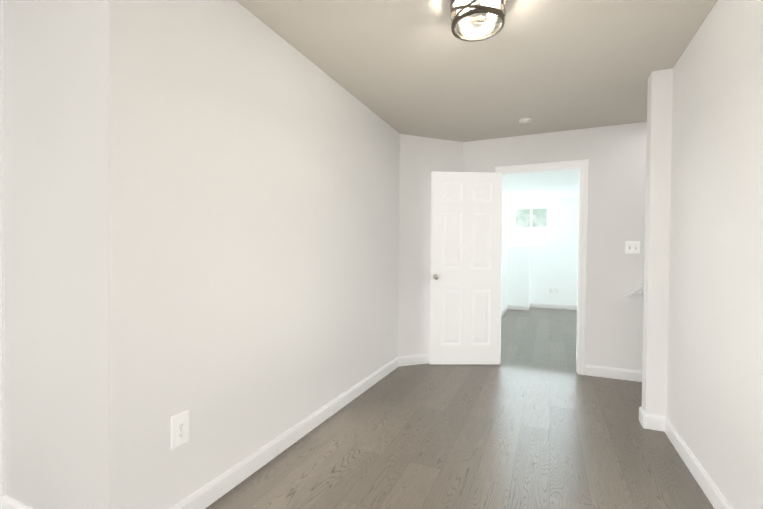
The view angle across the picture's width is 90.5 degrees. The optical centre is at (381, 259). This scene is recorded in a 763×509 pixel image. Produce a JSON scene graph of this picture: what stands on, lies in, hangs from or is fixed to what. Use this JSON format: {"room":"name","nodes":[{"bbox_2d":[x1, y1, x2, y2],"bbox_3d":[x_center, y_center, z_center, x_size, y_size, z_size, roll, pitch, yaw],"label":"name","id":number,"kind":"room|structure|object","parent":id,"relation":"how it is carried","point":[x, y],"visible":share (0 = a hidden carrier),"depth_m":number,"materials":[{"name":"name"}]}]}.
{"room":"hallway","nodes":[
{"label":"hallway","id":0,"kind":"room"},
{"bbox_2d":[3,0,58,508],"bbox_3d":[-1.864,-0.081,1.820,1.380,2.440,0.120,1,1,24],"label":"wall","id":1,"kind":"structure","parent":0,"point":[30,27],"depth_m":1.57,"materials":[{"name":"white paint"}]},
{"bbox_2d":[0,0,5,508],"bbox_3d":[-1.846,-0.079,1.737,0.400,2.438,0.017,1,1,24],"label":"door frame","id":2,"kind":"structure","parent":1,"relation":"attached to","point":[2,390],"depth_m":1.66,"materials":[{"name":"white"}]},
{"bbox_2d":[59,0,402,508],"bbox_3d":[-0.390,-0.085,3.024,0.325,2.440,3.518,1,1,24],"label":"wall","id":3,"kind":"structure","parent":0,"point":[217,219],"depth_m":1.73,"materials":[{"name":"white paint"}]},
{"bbox_2d":[171,410,188,449],"bbox_3d":[-0.867,0.735,1.631,0.008,0.142,0.086,1,1,24],"label":"outlet","id":4,"kind":"object","parent":3,"relation":"attached to","point":[179,429],"visible":1,"depth_m":1.62,"materials":[{"name":"white plastic"}]},
{"bbox_2d":[2,303,732,508],"bbox_3d":[0.789,1.100,2.759,5.502,0.098,12.904,1,1,24],"label":"baseboard","id":5,"kind":"structure","parent":3,"relation":"attached to","point":[210,493],"depth_m":2.29,"materials":[{"name":"white wood"}]},
{"bbox_2d":[403,134,462,355],"bbox_3d":[0.579,-0.093,4.157,0.525,2.440,0.661,1,1,24],"label":"wall","id":6,"kind":"structure","parent":0,"point":[422,156],"depth_m":4.05,"materials":[{"name":"white paint"}]},
{"bbox_2d":[205,307,713,508],"bbox_3d":[0.815,1.199,2.819,5.740,0.100,13.270,1,1,24],"label":"floor","id":7,"kind":"structure","parent":0,"point":[533,419],"depth_m":2.33,"materials":[{"name":"wood"}]},
{"bbox_2d":[507,246,529,305],"bbox_3d":[3.080,0.393,8.480,0.440,1.390,0.590,1,1,24],"label":"wall","id":8,"kind":"structure","parent":7,"relation":"on","point":[518,290],"depth_m":8.21,"materials":[{"name":"paint"}]},
{"bbox_2d":[236,0,717,200],"bbox_3d":[0.838,-1.341,2.783,5.740,0.100,13.270,1,1,24],"label":"ceiling","id":9,"kind":"structure","parent":0,"point":[413,67],"depth_m":2.44,"materials":[{"name":"paint"}]},
{"bbox_2d":[450,0,505,41],"bbox_3d":[0.472,-1.210,1.853,0.265,0.142,0.265,1,1,24],"label":"ceiling lamp","id":10,"kind":"object","parent":9,"relation":"attached to","point":[465,14],"visible":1,"depth_m":1.89,"materials":[{"name":"brown metal"}]},
{"bbox_2d":[519,118,532,122],"bbox_3d":[1.341,-1.290,3.515,0.124,0.012,0.124,1,1,24],"label":"smoke detector","id":11,"kind":"object","parent":9,"relation":"attached to","point":[525,120],"visible":1,"depth_m":3.50,"materials":[{"name":"white plastic"}]},
{"bbox_2d":[501,190,510,310],"bbox_3d":[1.956,-0.115,6.596,0.120,2.440,4.916,1,1,24],"label":"wall","id":12,"kind":"structure","parent":0,"point":[506,236],"depth_m":7.79,"materials":[{"name":"paint"}]},
{"bbox_2d":[511,208,514,245],"bbox_3d":[3.030,-0.139,8.929,0.190,2.440,0.220,1,1,24],"label":"wall","id":13,"kind":"structure","parent":0,"point":[512,240],"depth_m":8.80,"materials":[{"name":"paint"}]},
{"bbox_2d":[514,199,548,207],"bbox_3d":[3.461,-1.277,8.726,0.730,0.150,0.220,1,1,24],"label":"wall","id":14,"kind":"structure","parent":0,"point":[531,203],"depth_m":8.62,"materials":[{"name":"paint"}]},
{"bbox_2d":[514,198,578,304],"bbox_3d":[4.419,-0.117,8.312,2.850,2.440,0.220,1,1,24],"label":"wall","id":15,"kind":"structure","parent":0,"point":[563,219],"depth_m":8.43,"materials":[{"name":"paint"}]},
{"bbox_2d":[514,207,548,228],"bbox_3d":[3.439,-0.947,8.688,0.734,0.510,0.152,1,1,24],"label":"window","id":16,"kind":"structure","parent":15,"relation":"in","point":[531,219],"depth_m":8.71,"materials":[{"name":"white"}]},
{"bbox_2d":[463,122,646,370],"bbox_3d":[2.411,-0.069,3.639,3.285,2.440,0.120,1,1,24],"label":"wall","id":17,"kind":"structure","parent":0,"point":[615,155],"depth_m":3.67,"materials":[{"name":"white paint"}]},
{"bbox_2d":[429,172,502,363],"bbox_3d":[0.907,0.098,4.032,0.768,2.048,0.133,0,1,-2],"label":"door","id":18,"kind":"structure","parent":17,"relation":"in","point":[465,268],"depth_m":4.03,"materials":[{"name":"white paint"}]},
{"bbox_2d":[495,159,588,374],"bbox_3d":[1.651,0.074,3.978,0.886,2.132,0.154,1,1,24],"label":"door frame","id":19,"kind":"structure","parent":17,"relation":"attached to","point":[581,166],"depth_m":3.76,"materials":[{"name":"white wood"}]},
{"bbox_2d":[625,241,639,253],"bbox_3d":[2.378,-0.113,3.577,0.118,0.118,0.019,1,1,24],"label":"toggle light switch","id":20,"kind":"object","parent":17,"relation":"attached to","point":[632,247],"visible":1,"depth_m":3.58,"materials":[{"name":"white plastic"}]},
{"bbox_2d":[625,284,643,297],"bbox_3d":[2.875,-0.117,3.319,1.242,0.981,0.086,1,1,24],"label":"stair handrail","id":21,"kind":"object","parent":17,"relation":"attached to","point":[635,291],"visible":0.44,"depth_m":3.52,"materials":[{"name":"white wood"}]},
{"bbox_2d":[642,68,672,416],"bbox_3d":[2.652,-0.047,2.289,1.748,2.440,0.120,1,1,24],"label":"wall","id":22,"kind":"structure","parent":0,"point":[657,234],"depth_m":2.57,"materials":[{"name":"white paint"}]},
{"bbox_2d":[666,0,762,508],"bbox_3d":[0.650,-0.026,-0.503,0.120,2.440,6.848,1,1,24],"label":"wall","id":23,"kind":"structure","parent":0,"point":[714,411],"depth_m":1.78,"materials":[{"name":"white paint"}]},
{"label":"outside","id":24,"kind":"structure","parent":0,"visible":0},
{"bbox_2d":[516,208,546,227],"bbox_3d":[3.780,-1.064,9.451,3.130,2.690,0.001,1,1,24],"label":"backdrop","id":25,"kind":"structure","parent":24,"point":[526,218],"depth_m":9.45,"materials":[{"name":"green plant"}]}
]}

